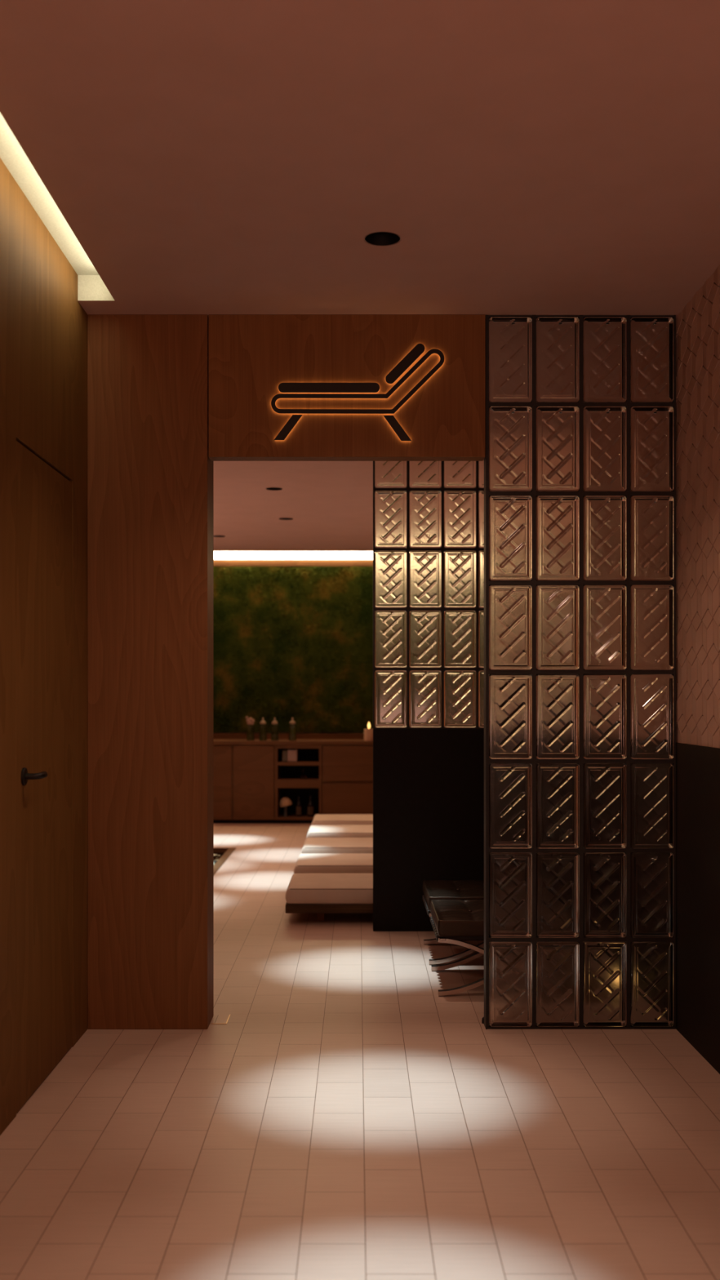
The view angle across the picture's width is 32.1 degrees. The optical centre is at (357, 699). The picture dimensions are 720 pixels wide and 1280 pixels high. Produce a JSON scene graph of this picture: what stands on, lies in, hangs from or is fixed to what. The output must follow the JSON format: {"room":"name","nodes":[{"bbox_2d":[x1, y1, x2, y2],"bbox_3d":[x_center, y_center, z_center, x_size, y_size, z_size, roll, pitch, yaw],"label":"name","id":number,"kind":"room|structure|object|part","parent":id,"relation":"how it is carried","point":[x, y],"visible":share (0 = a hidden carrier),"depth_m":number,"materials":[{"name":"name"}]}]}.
{"room":"spa corridor","nodes":[
{"label":"spa corridor","id":0,"kind":"room"},
{"bbox_2d":[0,157,87,1135],"bbox_3d":[-1.014,-0.147,0.974,0.060,2.690,7.147,0,0,0],"label":"wall","id":1,"kind":"structure","parent":0,"point":[43,323],"depth_m":3.75,"materials":[{"name":"brown wood"}]},
{"bbox_2d":[16,440,72,1113],"bbox_3d":[-0.977,0.223,3.958,0.104,1.943,0.709,0,0,0],"label":"door","id":2,"kind":"structure","parent":1,"relation":"in","point":[44,496],"depth_m":3.91,"materials":[{"name":"brown wood"}]},
{"bbox_3d":[-0.981,0.225,3.678,0.008,0.052,0.052,0,0,0],"label":"handle","id":3,"kind":"part","parent":2,"relation":"part of","materials":[{"name":"black metal"}]},
{"bbox_3d":[-0.952,0.224,3.697,0.054,0.021,0.056,0,0,0],"label":"lever","id":4,"kind":"part","parent":2,"relation":"part of","materials":[{"name":"black metal"}]},
{"bbox_2d":[0,112,114,300],"bbox_3d":[-0.937,-1.462,0.925,0.214,0.120,7.050,0,0,0],"label":"cove light","id":5,"kind":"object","parent":1,"relation":"attached to","point":[91,286],"depth_m":3.84,"materials":[{"name":"paint"}]},
{"bbox_2d":[87,314,485,1029],"bbox_3d":[-0.260,-0.102,4.640,1.448,2.600,0.190,0,0,0],"label":"wall","id":6,"kind":"structure","parent":0,"point":[150,470],"depth_m":4.55,"materials":[{"name":"brown wood"}]},
{"bbox_2d":[271,343,444,440],"bbox_3d":[-0.001,-1.117,4.538,0.628,0.352,0.013,0,0,0],"label":"sign","id":7,"kind":"object","parent":6,"relation":"attached to","point":[419,348],"visible":1,"depth_m":4.53,"materials":[{"name":"black metal"}]},
{"bbox_3d":[-0.253,-0.989,4.535,0.103,0.091,0.007,0,0,0],"label":"sign leg","id":8,"kind":"part","parent":7,"relation":"part of","materials":[{"name":"black metal"}]},
{"bbox_3d":[0.143,-0.986,4.535,0.102,0.092,0.007,0,0,0],"label":"sign leg","id":9,"kind":"part","parent":7,"relation":"part of","materials":[{"name":"black metal"}]},
{"bbox_2d":[0,0,719,551],"bbox_3d":[-0.450,-1.602,5.075,6.300,0.400,15.550,0,0,0],"label":"ceiling","id":10,"kind":"structure","parent":0,"point":[203,157],"depth_m":3.22,"materials":[{"name":"paint"}]},
{"bbox_2d":[265,487,281,490],"bbox_3d":[-0.557,-1.458,8.300,0.114,0.113,0.114,0,0,0],"label":"recessed light","id":11,"kind":"object","parent":10,"relation":"in","point":[268,488],"visible":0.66,"depth_m":8.35,"materials":[{"name":"black metal"}]},
{"bbox_2d":[279,517,293,519],"bbox_3d":[-0.557,-1.458,9.670,0.114,0.113,0.114,0,0,0],"label":"recessed light","id":12,"kind":"object","parent":10,"relation":"in","point":[281,518],"visible":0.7,"depth_m":9.72,"materials":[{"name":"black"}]},
{"bbox_2d":[364,231,401,245],"bbox_3d":[0.074,-1.458,3.800,0.114,0.113,0.114,0,0,0],"label":"recessed light","id":13,"kind":"object","parent":10,"relation":"in","point":[382,238],"visible":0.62,"depth_m":3.85,"materials":[{"name":"black metal"}]},
{"bbox_2d":[0,823,719,1279],"bbox_3d":[-0.450,1.198,5.125,6.300,0.001,15.450,0,0,0],"label":"floor","id":14,"kind":"structure","parent":0,"point":[348,1117],"depth_m":3.46,"materials":[{"name":"tile"}]},
{"bbox_2d":[210,1014,230,1023],"bbox_3d":[-0.515,1.197,4.688,0.060,0.002,0.135,0,0,0],"label":"floor plate","id":15,"kind":"object","parent":14,"relation":"on","point":[217,1019],"visible":1,"depth_m":4.69,"materials":[{"name":"tile"}]},
{"bbox_2d":[213,848,235,875],"bbox_3d":[-1.792,1.275,8.690,1.615,0.166,2.780,0,0,0],"label":"pool","id":16,"kind":"object","parent":14,"relation":"in","point":[220,855],"visible":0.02,"depth_m":9.70,"materials":[{"name":"brown wood"}]},
{"bbox_2d":[213,733,373,823],"bbox_3d":[-0.200,0.768,12.404,4.220,0.859,0.632,0,0,0],"label":"sideboard","id":17,"kind":"object","parent":14,"relation":"on","point":[251,778],"visible":0.42,"depth_m":12.10,"materials":[{"name":"brown wood"}]},
{"bbox_3d":[-1.423,0.801,12.110,0.397,0.718,0.020,0,0,0],"label":"door","id":18,"kind":"part","parent":17,"relation":"part of","materials":[{"name":"brown wood"}]},
{"bbox_2d":[245,715,254,740],"bbox_3d":[-1.049,0.278,12.190,0.076,0.238,0.076,0,0,-45],"label":"glass decanter","id":19,"kind":"object","parent":17,"relation":"on","point":[250,728],"visible":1,"depth_m":12.17,"materials":[{"name":"white"}]},
{"bbox_3d":[-1.009,0.801,12.110,0.392,0.718,0.020,0,0,0],"label":"door","id":20,"kind":"part","parent":17,"relation":"part of","materials":[{"name":"brown wood"}]},
{"bbox_2d":[258,717,266,740],"bbox_3d":[-0.926,0.283,12.190,0.076,0.228,0.076,0,0,0],"label":"glass decanter","id":21,"kind":"object","parent":17,"relation":"on","point":[263,728],"visible":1,"depth_m":12.16,"materials":[{"name":"white"}]},
{"bbox_2d":[271,717,278,740],"bbox_3d":[-0.812,0.283,12.190,0.076,0.228,0.076,0,0,0],"label":"glass decanter","id":22,"kind":"object","parent":17,"relation":"on","point":[274,728],"visible":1,"depth_m":12.16,"materials":[{"name":"white"}]},
{"bbox_2d":[282,750,287,761],"bbox_3d":[-0.713,0.546,12.240,0.048,0.108,0.160,0,0,0],"label":"storage box","id":23,"kind":"object","parent":17,"relation":"on","point":[284,752],"visible":0.84,"depth_m":12.16,"materials":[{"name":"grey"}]},
{"bbox_2d":[279,796,292,817],"bbox_3d":[-0.704,1.042,12.200,0.126,0.191,0.128,0,0,0],"label":"ornament","id":24,"kind":"object","parent":17,"relation":"on","point":[285,802],"visible":1,"depth_m":12.16,"materials":[{"name":"grey"}]},
{"bbox_3d":[-0.708,1.085,12.200,0.042,0.105,0.042,0,0,0],"label":"stem","id":25,"kind":"part","parent":24,"relation":"part of","materials":[{"name":"grey"}]},
{"bbox_2d":[288,717,296,740],"bbox_3d":[-0.639,0.283,12.190,0.076,0.228,0.076,0,0,0],"label":"glass decanter","id":26,"kind":"object","parent":17,"relation":"on","point":[292,728],"visible":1,"depth_m":12.16,"materials":[{"name":"glass"}]},
{"bbox_2d":[287,749,297,761],"bbox_3d":[-0.640,0.543,12.240,0.092,0.115,0.160,0,0,0],"label":"storage box","id":27,"kind":"object","parent":17,"relation":"on","point":[292,754],"visible":1,"depth_m":12.16,"materials":[{"name":"beige"}]},
{"bbox_2d":[213,738,373,745],"bbox_3d":[-0.200,0.416,12.404,4.220,0.039,0.632,0,0,0],"label":"countertop","id":28,"kind":"structure","parent":17,"relation":"on","point":[216,741],"depth_m":12.09,"materials":[{"name":"brown wood"}]},
{"bbox_2d":[277,760,319,765],"bbox_3d":[-0.578,0.617,12.327,0.402,0.034,0.446,0,0,0],"label":"shelf","id":29,"kind":"object","parent":17,"relation":"attached to","point":[300,762],"depth_m":12.10,"materials":[{"name":"brown wood"}]},
{"bbox_3d":[-0.578,0.799,12.325,0.450,0.725,0.450,0,0,0],"label":"niche frame","id":30,"kind":"part","parent":17,"relation":"part of","materials":[{"name":"brown wood"}]},
{"bbox_2d":[295,795,302,816],"bbox_3d":[-0.580,1.037,12.230,0.060,0.200,0.061,0,0,0],"label":"bottle","id":31,"kind":"object","parent":17,"relation":"on","point":[298,806],"visible":1,"depth_m":12.21,"materials":[{"name":"black glass"}]},
{"bbox_2d":[306,795,314,816],"bbox_3d":[-0.465,1.037,12.230,0.068,0.200,0.069,0,0,0],"label":"bottle","id":32,"kind":"object","parent":17,"relation":"on","point":[310,806],"visible":1,"depth_m":12.20,"materials":[{"name":"black glass"}]},
{"bbox_3d":[-0.053,0.984,12.110,0.581,0.351,0.020,0,0,0],"label":"drawer","id":33,"kind":"part","parent":17,"relation":"part of","materials":[{"name":"brown wood"}]},
{"bbox_3d":[-0.053,0.613,12.110,0.581,0.342,0.020,0,0,0],"label":"drawer","id":34,"kind":"part","parent":17,"relation":"part of","materials":[{"name":"brown wood"}]},
{"bbox_2d":[364,722,373,741],"bbox_3d":[0.107,0.304,12.180,0.096,0.186,0.096,0,0,0],"label":"pillar candle","id":35,"kind":"object","parent":17,"relation":"on","point":[368,733],"visible":0.94,"depth_m":12.14,"materials":[{"name":"beige wax"}]},
{"bbox_2d":[285,873,373,920],"bbox_3d":[0.612,1.099,6.980,2.002,0.197,0.608,0,0,0],"label":"daybed","id":36,"kind":"object","parent":14,"relation":"on","point":[320,894],"visible":0.37,"depth_m":6.68,"materials":[{"name":"beige fabric"}]},
{"bbox_3d":[-0.203,1.169,6.800,0.041,0.059,0.040,0,0,0],"label":"leg","id":37,"kind":"part","parent":36,"relation":"part of","materials":[{"name":"brown wood"}]},
{"bbox_3d":[0.612,1.047,6.980,2.002,0.092,0.608,0,0,0],"label":"mattress","id":38,"kind":"part","parent":36,"relation":"part of","materials":[{"name":"beige fabric"}]},
{"bbox_2d":[293,853,373,873],"bbox_3d":[0.608,1.099,7.917,2.002,0.197,0.608,0,0,0],"label":"daybed","id":39,"kind":"object","parent":14,"relation":"on","point":[320,863],"visible":0.28,"depth_m":7.68,"materials":[{"name":"beige fabric"}]},
{"bbox_2d":[301,837,373,853],"bbox_3d":[0.612,1.099,8.854,2.002,0.197,0.608,0,0,0],"label":"daybed","id":40,"kind":"object","parent":14,"relation":"on","point":[312,845],"visible":0.2,"depth_m":8.63,"materials":[{"name":"beige fabric"}]},
{"bbox_2d":[306,824,373,838],"bbox_3d":[0.608,1.099,9.791,2.002,0.197,0.608,0,0,0],"label":"daybed","id":41,"kind":"object","parent":14,"relation":"on","point":[336,830],"visible":0.27,"depth_m":9.56,"materials":[{"name":"beige fabric"}]},
{"bbox_2d":[311,813,373,825],"bbox_3d":[0.612,1.099,10.728,2.002,0.197,0.608,0,0,0],"label":"daybed","id":42,"kind":"object","parent":14,"relation":"on","point":[331,819],"visible":0.2,"depth_m":10.52,"materials":[{"name":"beige fabric"}]},
{"bbox_2d":[373,459,484,931],"bbox_3d":[0.618,-0.102,6.508,1.079,2.600,0.087,0,0,0],"label":"glass wall","id":43,"kind":"structure","parent":14,"relation":"on","point":[428,516],"depth_m":6.47,"materials":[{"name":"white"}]},
{"bbox_3d":[0.618,-0.626,6.510,1.079,1.552,0.080,0,0,0],"label":"joint frame","id":44,"kind":"part","parent":43,"relation":"part of","materials":[{"name":"clear glass"}]},
{"bbox_2d":[422,880,484,964],"bbox_3d":[0.622,1.039,5.896,0.612,0.311,0.525,0,0,0],"label":"ottoman","id":45,"kind":"object","parent":14,"relation":"on","point":[464,890],"visible":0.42,"depth_m":5.80,"materials":[{"name":"black leather"}]},
{"bbox_2d":[422,880,484,911],"bbox_3d":[0.622,0.919,5.896,0.608,0.072,0.525,0,0,0],"label":"cushion","id":46,"kind":"object","parent":45,"relation":"on","point":[464,890],"depth_m":5.87,"materials":[{"name":"black leather"}]},
{"bbox_2d":[430,899,484,995],"bbox_3d":[0.625,1.039,5.298,0.612,0.311,0.525,0,0,0],"label":"ottoman","id":47,"kind":"object","parent":14,"relation":"on","point":[454,922],"visible":0.34,"depth_m":5.08,"materials":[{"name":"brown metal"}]},
{"bbox_3d":[0.342,0.967,5.298,0.026,0.010,0.501,0,0,0],"label":"rail","id":48,"kind":"part","parent":47,"relation":"part of","materials":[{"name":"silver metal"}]},
{"bbox_2d":[430,899,484,936],"bbox_3d":[0.625,0.919,5.298,0.608,0.072,0.525,0,0,0],"label":"cushion","id":49,"kind":"object","parent":47,"relation":"on","point":[449,917],"depth_m":5.14,"materials":[{"name":"black leather"}]},
{"bbox_2d":[484,315,675,1029],"bbox_3d":[0.811,-0.102,4.581,0.692,2.600,0.080,0,0,0],"label":"glass wall","id":50,"kind":"structure","parent":14,"relation":"on","point":[580,460],"depth_m":4.55,"materials":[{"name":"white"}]},
{"bbox_2d":[675,264,719,1074],"bbox_3d":[1.198,-0.277,1.975,0.080,2.950,9.150,0,0,0],"label":"wall","id":51,"kind":"structure","parent":0,"point":[700,699],"depth_m":4.26,"materials":[{"name":"brown paint"}]},
{"bbox_3d":[-0.450,-0.277,12.800,6.300,2.950,0.100,0,0,0],"label":"wall","id":52,"kind":"structure","parent":0,"visible":0},
{"bbox_2d":[213,559,373,566],"bbox_3d":[-0.450,-1.397,12.735,6.100,0.069,0.030,0,0,0],"label":"trim","id":53,"kind":"structure","parent":52,"relation":"attached to","point":[217,562],"depth_m":12.72,"materials":[{"name":"brown wood"}]},
{"bbox_2d":[213,551,373,559],"bbox_3d":[-1.075,-1.478,12.720,4.750,0.089,0.059,0,0,0],"label":"light","id":54,"kind":"object","parent":52,"relation":"attached to","point":[217,555],"visible":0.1,"depth_m":12.69,"materials":[{"name":"beige plastic"}]},
{"bbox_2d":[213,566,475,733],"bbox_3d":[-0.450,-0.513,12.721,6.060,1.695,0.056,0,0,0],"label":"wall","id":55,"kind":"structure","parent":52,"relation":"attached to","point":[296,642],"depth_m":12.71,"materials":[{"name":"green plant"}]}
]}

